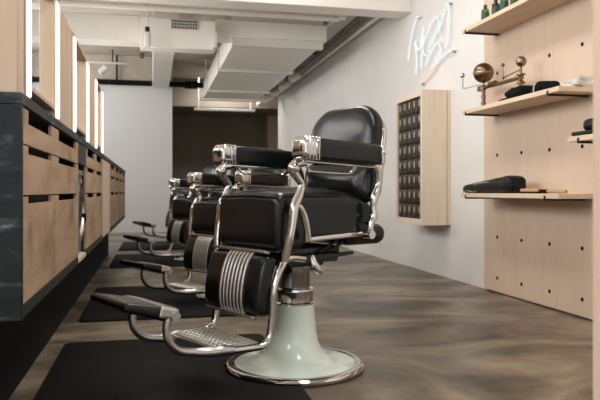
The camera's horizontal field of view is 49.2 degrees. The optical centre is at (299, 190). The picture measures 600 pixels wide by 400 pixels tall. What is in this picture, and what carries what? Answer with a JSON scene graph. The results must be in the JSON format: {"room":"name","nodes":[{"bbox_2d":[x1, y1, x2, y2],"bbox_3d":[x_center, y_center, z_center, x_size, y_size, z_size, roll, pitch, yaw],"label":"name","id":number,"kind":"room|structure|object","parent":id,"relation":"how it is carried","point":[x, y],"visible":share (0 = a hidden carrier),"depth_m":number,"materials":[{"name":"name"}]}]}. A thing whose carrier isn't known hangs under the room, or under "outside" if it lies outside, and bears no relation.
{"room":"salon","nodes":[
{"label":"salon","id":0,"kind":"room"},
{"bbox_2d":[32,82,171,232],"bbox_3d":[-3.962,-0.890,12.509,2.985,3.380,0.150,0,0,-13],"label":"wall","id":1,"kind":"structure","parent":0,"point":[137,120],"depth_m":12.63,"materials":[{"name":"white paint"}]},
{"bbox_2d":[32,52,171,81],"bbox_3d":[-3.939,-2.305,12.407,2.985,0.550,0.060,0,0,-13],"label":"trim","id":2,"kind":"structure","parent":1,"relation":"attached to","point":[139,69],"depth_m":12.49,"materials":[{"name":"paint"}]},
{"bbox_2d":[32,4,328,78],"bbox_3d":[-0.847,-2.655,6.472,6.800,0.150,21.600,0,0,-13],"label":"ceiling","id":3,"kind":"structure","parent":0,"point":[185,65],"depth_m":12.03,"materials":[{"name":"white paint"}]},
{"bbox_2d":[88,49,126,74],"bbox_3d":[-3.611,-2.341,11.897,0.900,0.477,0.120,0,0,-13],"label":"track","id":4,"kind":"object","parent":3,"relation":"hanging from","point":[103,69],"visible":0.85,"depth_m":11.88,"materials":[{"name":"white metal"}]},
{"bbox_2d":[32,55,203,88],"bbox_3d":[-3.448,-2.283,12.425,3.750,0.595,0.150,0,0,-13],"label":"pipe","id":5,"kind":"object","parent":3,"relation":"hanging from","point":[187,84],"visible":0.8,"depth_m":12.47,"materials":[{"name":"black metal"}]},
{"bbox_2d":[144,3,150,46],"bbox_3d":[-1.683,-2.085,7.222,0.074,0.990,0.074,0,0,-13],"label":"spotlight","id":6,"kind":"object","parent":3,"relation":"hanging from","point":[147,35],"visible":1,"depth_m":7.20,"materials":[{"name":"white metal"}]},
{"bbox_2d":[32,0,338,21],"bbox_3d":[-1.852,-2.274,7.107,4.720,0.612,0.064,0,0,-13],"label":"pipe","id":7,"kind":"object","parent":3,"relation":"hanging from","point":[76,3],"visible":1,"depth_m":7.24,"materials":[{"name":"white metal"}]},
{"bbox_2d":[78,0,346,19],"bbox_3d":[-1.824,-2.308,7.277,4.850,0.545,0.100,0,0,-13],"label":"pipe","id":8,"kind":"object","parent":3,"relation":"hanging from","point":[341,17],"visible":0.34,"depth_m":7.43,"materials":[{"name":"white metal"}]},
{"bbox_2d":[194,74,254,111],"bbox_3d":[-1.677,-2.178,14.589,1.360,0.805,0.080,0,0,-13],"label":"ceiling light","id":9,"kind":"object","parent":3,"relation":"hanging from","point":[198,108],"visible":0.78,"depth_m":14.53,"materials":[{"name":"white metal"}]},
{"bbox_2d":[201,59,263,102],"bbox_3d":[-1.337,-2.178,12.974,1.250,0.805,0.080,0,0,-13],"label":"hanger","id":10,"kind":"object","parent":3,"relation":"hanging from","point":[202,98],"visible":0.59,"depth_m":12.92,"materials":[{"name":"white metal"}]},
{"bbox_2d":[172,115,264,192],"bbox_3d":[-1.715,-0.890,17.118,3.600,3.380,0.150,0,0,-13],"label":"wall","id":11,"kind":"structure","parent":0,"point":[194,137],"depth_m":16.87,"materials":[{"name":"paint"}]},
{"bbox_2d":[172,78,277,116],"bbox_3d":[-1.557,-2.260,16.154,3.316,0.640,1.800,0,0,-13],"label":"trim","id":12,"kind":"structure","parent":11,"relation":"attached to","point":[184,101],"depth_m":15.23,"materials":[{"name":"paint"}]},
{"bbox_2d":[265,116,277,148],"bbox_3d":[-0.484,-0.890,17.114,0.800,3.380,0.400,0,0,-13],"label":"trim","id":13,"kind":"structure","parent":11,"relation":"attached to","point":[271,122],"depth_m":16.86,"materials":[{"name":"beige paint"}]},
{"bbox_2d":[260,51,315,98],"bbox_3d":[-0.380,-2.090,12.524,0.060,0.060,5.400,0,0,-13],"label":"track","id":14,"kind":"object","parent":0,"point":[314,53],"visible":0.3,"depth_m":11.04,"materials":[{"name":"black metal"}]},
{"bbox_2d":[256,102,264,107],"bbox_3d":[-0.878,-1.957,14.667,0.210,0.204,0.132,0,0,-13],"label":"spotlight","id":15,"kind":"object","parent":14,"relation":"attached to","point":[259,104],"visible":0.69,"depth_m":14.61,"materials":[{"name":"white metal"}]},
{"bbox_2d":[263,94,272,102],"bbox_3d":[-0.679,-1.957,13.789,0.210,0.204,0.132,0,0,-13],"label":"spotlight","id":16,"kind":"object","parent":14,"relation":"attached to","point":[268,97],"visible":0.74,"depth_m":13.74,"materials":[{"name":"white metal"}]},
{"bbox_2d":[270,87,279,96],"bbox_3d":[-0.492,-1.957,12.960,0.210,0.204,0.132,0,0,-13],"label":"spotlight","id":17,"kind":"object","parent":14,"relation":"attached to","point":[276,91],"visible":0.98,"depth_m":12.91,"materials":[{"name":"white metal"}]},
{"bbox_2d":[278,79,289,89],"bbox_3d":[-0.294,-1.957,12.082,0.210,0.204,0.132,0,0,-13],"label":"spotlight","id":18,"kind":"object","parent":14,"relation":"attached to","point":[285,84],"visible":1,"depth_m":12.03,"materials":[{"name":"white metal"}]},
{"bbox_2d":[288,71,300,81],"bbox_3d":[-0.095,-1.957,11.204,0.210,0.204,0.132,0,0,-13],"label":"spotlight","id":19,"kind":"object","parent":14,"relation":"attached to","point":[296,75],"visible":0.96,"depth_m":11.15,"materials":[{"name":"white metal"}]},
{"bbox_2d":[9,232,592,399],"bbox_3d":[-0.847,0.860,6.472,6.800,0.120,21.600,0,0,-13],"label":"floor","id":20,"kind":"structure","parent":0,"point":[417,334],"depth_m":3.70,"materials":[{"name":"concrete"}]},
{"bbox_2d":[0,232,108,399],"bbox_3d":[-1.910,0.591,5.130,0.395,0.418,6.350,0,0,-13],"label":"plinth","id":21,"kind":"structure","parent":20,"relation":"on","point":[22,342],"depth_m":3.17,"materials":[{"name":"black paint"}]},
{"bbox_2d":[23,108,77,317],"bbox_3d":[-1.273,0.064,2.626,0.574,0.636,1.516,0,0,-13],"label":"base cabinet","id":22,"kind":"object","parent":21,"relation":"on","point":[50,165],"visible":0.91,"depth_m":2.46,"materials":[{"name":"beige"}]},
{"bbox_2d":[0,92,124,321],"bbox_3d":[-1.940,0.046,5.587,0.578,0.672,7.645,0,0,-13],"label":"countertop","id":23,"kind":"structure","parent":22,"relation":"on","point":[12,104],"depth_m":1.92,"materials":[{"name":"stone"}]},
{"bbox_2d":[0,0,23,93],"bbox_3d":[-0.869,-0.540,1.971,0.054,0.500,0.098,0,0,-13],"label":"wood panel","id":24,"kind":"object","parent":23,"relation":"on","point":[11,11],"visible":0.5,"depth_m":1.93,"materials":[{"name":"brown wood"}]},
{"bbox_2d":[24,0,59,119],"bbox_3d":[-0.957,-0.540,2.390,0.066,0.500,0.755,0,0,-13],"label":"vanity light","id":25,"kind":"object","parent":23,"relation":"on","point":[48,96],"visible":0.73,"depth_m":2.63,"materials":[{"name":"glowing white light diffuser"}]},
{"bbox_2d":[59,9,71,129],"bbox_3d":[-1.099,-0.540,2.989,0.054,0.500,0.469,0,0,-13],"label":"wood panel","id":26,"kind":"object","parent":23,"relation":"on","point":[65,31],"visible":0.26,"depth_m":3.00,"materials":[{"name":"brown wood"}]},
{"bbox_2d":[72,31,88,142],"bbox_3d":[-1.238,-0.540,3.634,0.066,0.500,0.845,0,0,-13],"label":"mirror","id":27,"kind":"object","parent":23,"relation":"on","point":[80,65],"visible":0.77,"depth_m":3.87,"materials":[{"name":"glowing white light diffuser"}]},
{"bbox_2d":[89,67,93,146],"bbox_3d":[-1.385,-0.540,4.254,0.054,0.500,0.424,0,0,-13],"label":"wood panel","id":28,"kind":"object","parent":23,"relation":"on","point":[91,76],"visible":0.2,"depth_m":4.29,"materials":[{"name":"brown wood"}]},
{"bbox_2d":[94,75,102,153],"bbox_3d":[-1.510,-0.540,4.836,0.066,0.500,0.760,0,0,-13],"label":"mirror","id":29,"kind":"object","parent":23,"relation":"on","point":[98,93],"visible":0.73,"depth_m":5.01,"materials":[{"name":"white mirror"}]},
{"bbox_2d":[77,142,85,262],"bbox_3d":[-1.483,0.064,3.561,0.576,0.636,0.396,0,0,-13],"label":"open bay","id":30,"kind":"object","parent":21,"relation":"on","point":[81,149],"visible":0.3,"depth_m":3.61,"materials":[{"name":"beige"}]},
{"bbox_2d":[76,170,85,252],"bbox_3d":[-1.321,0.118,3.597,0.250,0.470,0.384,0,0,-13],"label":"towel warmer","id":31,"kind":"object","parent":30,"relation":"in","point":[81,215],"visible":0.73,"depth_m":3.64,"materials":[{"name":"silver metal"}]},
{"bbox_2d":[78,252,85,262],"bbox_3d":[-1.326,0.368,3.596,0.250,0.028,0.396,0,0,-13],"label":"shelf","id":32,"kind":"object","parent":30,"relation":"attached to","point":[81,255],"depth_m":3.63,"materials":[{"name":"beige wood"}]},
{"bbox_2d":[78,149,102,255],"bbox_3d":[-1.676,0.064,4.409,0.574,0.636,1.340,0,0,-13],"label":"base cabinet","id":33,"kind":"object","parent":21,"relation":"on","point":[92,178],"visible":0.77,"depth_m":4.32,"materials":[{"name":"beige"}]},
{"bbox_2d":[102,159,109,236],"bbox_3d":[-1.930,0.058,5.530,0.572,0.624,0.950,0,0,-13],"label":"panel","id":34,"kind":"object","parent":21,"relation":"on","point":[106,166],"visible":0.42,"depth_m":5.58,"materials":[{"name":"beige wood"}]},
{"bbox_2d":[109,164,118,231],"bbox_3d":[-2.217,0.064,6.804,0.574,0.636,1.650,0,0,-13],"label":"base cabinet","id":35,"kind":"object","parent":21,"relation":"on","point":[114,173],"visible":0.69,"depth_m":6.73,"materials":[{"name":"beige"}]},
{"bbox_2d":[119,170,124,222],"bbox_3d":[-2.594,0.064,8.472,0.574,0.636,1.710,0,0,-13],"label":"base cabinet","id":36,"kind":"object","parent":21,"relation":"on","point":[121,175],"visible":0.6,"depth_m":8.43,"materials":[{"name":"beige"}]},
{"bbox_2d":[109,254,183,267],"bbox_3d":[-1.633,0.793,7.566,1.030,0.012,1.420,0,0,-13],"label":"floor mat","id":37,"kind":"object","parent":20,"relation":"on","point":[167,261],"visible":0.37,"depth_m":7.42,"materials":[{"name":"black rubber"}]},
{"bbox_2d":[132,221,166,237],"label":"barber chair","id":38,"kind":"object","parent":20,"relation":"on","point":[144,224],"depth_m":9.20,"materials":[{"name":"silver metal"}]},
{"bbox_2d":[119,241,184,250],"bbox_3d":[-2.087,0.793,9.575,1.030,0.012,1.420,0,0,-13],"label":"floor mat","id":39,"kind":"object","parent":20,"relation":"on","point":[158,245],"visible":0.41,"depth_m":9.29,"materials":[{"name":"black rubber"}]},
{"bbox_2d":[79,284,236,321],"bbox_3d":[-1.002,0.793,4.777,1.030,0.012,1.420,0,0,-13],"label":"floor mat","id":40,"kind":"object","parent":20,"relation":"on","point":[189,306],"visible":0.39,"depth_m":4.50,"materials":[{"name":"black rubber"}]},
{"bbox_2d":[33,334,311,399],"bbox_3d":[-0.562,0.793,2.826,1.030,0.012,1.420,0,0,-13],"label":"floor mat","id":41,"kind":"object","parent":20,"relation":"on","point":[132,369],"visible":0.75,"depth_m":2.78,"materials":[{"name":"black rubber"}]},
{"bbox_2d":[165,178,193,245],"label":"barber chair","id":42,"kind":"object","parent":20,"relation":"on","point":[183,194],"depth_m":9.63,"materials":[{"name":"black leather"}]},
{"bbox_2d":[123,165,237,261],"bbox_3d":[-1.322,0.237,7.382,1.274,1.125,0.713,0,0,-39],"label":"barber chair","id":43,"kind":"object","parent":20,"relation":"on","point":[178,227],"visible":0.55,"depth_m":7.32,"materials":[{"name":"black leather"}]},
{"bbox_2d":[199,189,207,195],"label":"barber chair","id":44,"kind":"object","parent":20,"relation":"on","point":[204,193],"depth_m":9.68,"materials":[{"name":"black leather"}]},
{"bbox_2d":[120,149,291,299],"bbox_3d":[-0.658,0.235,4.799,1.274,1.130,0.713,0,0,-43],"label":"barber chair","id":45,"kind":"object","parent":20,"relation":"on","point":[199,248],"visible":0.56,"depth_m":4.75,"materials":[{"name":"black leather"}]},
{"bbox_2d":[202,166,216,173],"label":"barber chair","id":46,"kind":"object","parent":20,"relation":"on","point":[209,169],"depth_m":9.89,"materials":[{"name":"black leather"}]},
{"bbox_2d":[90,106,386,387],"bbox_3d":[-0.217,0.198,2.813,1.274,1.205,0.713,0,0,-39],"label":"barber chair","id":47,"kind":"object","parent":20,"relation":"on","point":[264,229],"visible":1,"depth_m":2.81,"materials":[{"name":"black leather"}]},
{"bbox_2d":[278,0,591,319],"bbox_3d":[1.598,-0.890,5.451,0.200,3.380,17.930,0,0,-13],"label":"wall","id":48,"kind":"structure","parent":0,"point":[373,70],"depth_m":6.91,"materials":[{"name":"white paint"}]},
{"bbox_2d":[104,0,410,18],"bbox_3d":[-1.422,-2.228,6.430,5.260,0.705,0.270,0,0,-13],"label":"trim","id":49,"kind":"structure","parent":48,"relation":"attached to","point":[398,9],"depth_m":6.73,"materials":[{"name":"white paint"}]},
{"bbox_2d":[276,16,365,87],"bbox_3d":[0.065,-2.150,11.148,0.078,0.080,8.280,0,0,-13],"label":"conduit","id":50,"kind":"object","parent":48,"relation":"attached to","point":[355,21],"visible":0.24,"depth_m":9.06,"materials":[{"name":"grey metal"}]},
{"bbox_2d":[265,17,379,104],"bbox_3d":[0.103,-2.020,11.157,0.035,0.036,8.280,0,0,-13],"label":"conduit","id":51,"kind":"object","parent":48,"relation":"attached to","point":[375,18],"visible":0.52,"depth_m":9.20,"materials":[{"name":"grey metal"}]},
{"bbox_2d":[268,18,380,102],"bbox_3d":[0.177,-2.060,11.174,0.043,0.044,8.280,0,0,-13],"label":"conduit","id":52,"kind":"object","parent":48,"relation":"attached to","point":[379,18],"visible":0.3,"depth_m":9.71,"materials":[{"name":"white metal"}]},
{"bbox_2d":[396,89,450,225],"bbox_3d":[1.166,-0.304,6.260,0.286,1.232,0.651,0,0,-13],"label":"upper cabinet","id":53,"kind":"object","parent":48,"relation":"attached to","point":[423,116],"visible":1,"depth_m":5.97,"materials":[{"name":"brown wood"}]},
{"bbox_2d":[407,2,455,84],"bbox_3d":[1.260,-1.415,6.368,0.044,0.715,1.050,0,0,-13],"label":"sign","id":54,"kind":"object","parent":48,"relation":"attached to","point":[422,40],"visible":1,"depth_m":6.31,"materials":[{"name":"grey glass"}]},
{"bbox_2d":[484,0,592,319],"bbox_3d":[1.789,-0.756,4.074,0.031,3.088,2.560,0,0,-13],"label":"panel","id":55,"kind":"object","parent":48,"relation":"attached to","point":[539,251],"visible":0.7,"depth_m":4.50,"materials":[{"name":"brown wood"}]},
{"bbox_2d":[462,0,572,35],"bbox_3d":[1.575,-1.230,4.323,0.282,0.044,1.640,0,0,-13],"label":"wall shelf","id":56,"kind":"object","parent":55,"relation":"attached to","point":[519,12],"visible":1,"depth_m":4.58,"materials":[{"name":"brown wood"}]},
{"bbox_2d":[481,5,488,19],"bbox_3d":[1.390,-1.324,4.917,0.059,0.143,0.059,0,0,-13],"label":"bottle","id":57,"kind":"object","parent":56,"relation":"on","point":[485,12],"visible":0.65,"depth_m":4.89,"materials":[{"name":"green glass"}]},
{"bbox_2d":[492,0,499,13],"bbox_3d":[1.425,-1.324,4.766,0.059,0.143,0.059,0,0,-13],"label":"bottle","id":58,"kind":"object","parent":56,"relation":"on","point":[495,6],"visible":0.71,"depth_m":4.74,"materials":[{"name":"green glass"}]},
{"bbox_2d":[500,0,508,9],"bbox_3d":[1.445,-1.324,4.632,0.059,0.143,0.059,0,0,-13],"label":"bottle","id":59,"kind":"object","parent":56,"relation":"on","point":[503,3],"visible":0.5,"depth_m":4.61,"materials":[{"name":"green glass"}]},
{"bbox_2d":[461,193,592,200],"bbox_3d":[1.530,0.038,4.521,0.282,0.044,1.255,0,0,-13],"label":"wall shelf","id":60,"kind":"object","parent":55,"relation":"attached to","point":[545,196],"visible":0.98,"depth_m":4.19,"materials":[{"name":"brown wood"}]},
{"bbox_2d":[463,175,525,192],"bbox_3d":[1.407,-0.044,4.849,0.174,0.130,0.740,0,0,-13],"label":"pouch","id":61,"kind":"object","parent":60,"relation":"on","point":[505,184],"visible":0.91,"depth_m":4.61,"materials":[{"name":"black leather"}]},
{"bbox_2d":[513,188,540,192],"bbox_3d":[1.503,0.000,4.330,0.055,0.032,0.305,0,0,-13],"label":"brush","id":62,"kind":"object","parent":60,"relation":"on","point":[537,189],"visible":0.86,"depth_m":4.29,"materials":[{"name":"brown wood"}]},
{"bbox_2d":[537,189,567,192],"bbox_3d":[1.568,0.002,4.086,0.045,0.028,0.300,0,0,-13],"label":"brush","id":63,"kind":"object","parent":60,"relation":"on","point":[540,190],"visible":0.98,"depth_m":4.06,"materials":[{"name":"brown wood"}]},
{"bbox_2d":[462,80,592,116],"bbox_3d":[1.524,-0.640,4.514,0.298,0.120,1.245,0,0,-13],"label":"wall shelf","id":64,"kind":"object","parent":55,"relation":"attached to","point":[558,93],"depth_m":4.30,"materials":[{"name":"brown wood"}]},
{"bbox_2d":[460,56,526,105],"bbox_3d":[1.429,-0.803,4.929,0.160,0.359,0.930,0,0,-13],"label":"orrery","id":65,"kind":"object","parent":64,"relation":"on","point":[483,73],"visible":0.96,"depth_m":4.95,"materials":[{"name":"brown metal"}]},
{"bbox_2d":[561,75,592,86],"bbox_3d":[1.708,-0.659,4.010,0.150,0.098,0.160,0,0,-13],"label":"folded cloth","id":66,"kind":"object","parent":64,"relation":"on","point":[580,81],"visible":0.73,"depth_m":3.95,"materials":[{"name":"white fabric"}]},
{"bbox_2d":[568,134,592,143],"bbox_3d":[1.799,-0.292,3.333,0.282,0.044,1.010,0,0,-13],"label":"wall shelf","id":67,"kind":"object","parent":55,"relation":"attached to","point":[587,139],"visible":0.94,"depth_m":3.69,"materials":[{"name":"brown wood"}]},
{"bbox_2d":[571,130,592,135],"bbox_3d":[1.604,-0.327,3.700,0.050,0.024,0.170,0,0,-13],"label":"hair clipper","id":68,"kind":"object","parent":67,"relation":"on","point":[585,132],"visible":0.68,"depth_m":3.68,"materials":[{"name":"black plastic"}]},
{"bbox_2d":[583,118,592,129],"bbox_3d":[1.695,-0.364,3.705,0.130,0.100,0.160,0,0,-13],"label":"case","id":69,"kind":"object","parent":67,"relation":"on","point":[588,123],"visible":0.44,"depth_m":3.71,"materials":[{"name":"black leather"}]},
{"bbox_2d":[593,0,599,399],"bbox_3d":[0.520,-0.890,0.989,0.150,3.380,0.040,0,0,-13],"label":"wall partition","id":70,"kind":"structure","parent":0,"point":[596,3],"depth_m":0.98,"materials":[{"name":"brown wood"}]},
{"bbox_3d":[-4.088,-0.890,5.843,0.200,3.380,21.200,0,0,-13],"label":"wall","id":71,"kind":"structure","parent":0,"visible":0},
{"bbox_2d":[32,10,216,53],"bbox_3d":[-2.640,-1.830,7.523,3.347,0.400,0.542,0,0,-7],"label":"ventilation duct","id":72,"kind":"object","parent":71,"relation":"attached to","point":[167,35],"visible":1,"depth_m":7.50,"materials":[{"name":"white metal"}]},
{"bbox_2d":[153,11,178,88],"bbox_3d":[-2.115,-2.100,10.087,0.300,0.300,4.890,0,0,-13],"label":"ventilation duct","id":73,"kind":"object","parent":72,"relation":"attached to","point":[162,61],"visible":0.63,"depth_m":10.10,"materials":[{"name":"white metal"}]},
{"bbox_2d":[171,19,197,29],"bbox_3d":[-1.323,-1.905,7.499,0.303,0.111,0.025,0,0,-13],"label":"grille","id":74,"kind":"object","parent":72,"relation":"attached to","point":[176,24],"depth_m":7.50,"materials":[{"name":"white metal"}]},
{"bbox_2d":[204,16,326,98],"bbox_3d":[-0.880,-1.952,10.371,1.385,0.375,4.880,0,0,-13],"label":"ventilation duct","id":75,"kind":"object","parent":72,"relation":"attached to","point":[254,54],"visible":0.88,"depth_m":8.64,"materials":[{"name":"white metal"}]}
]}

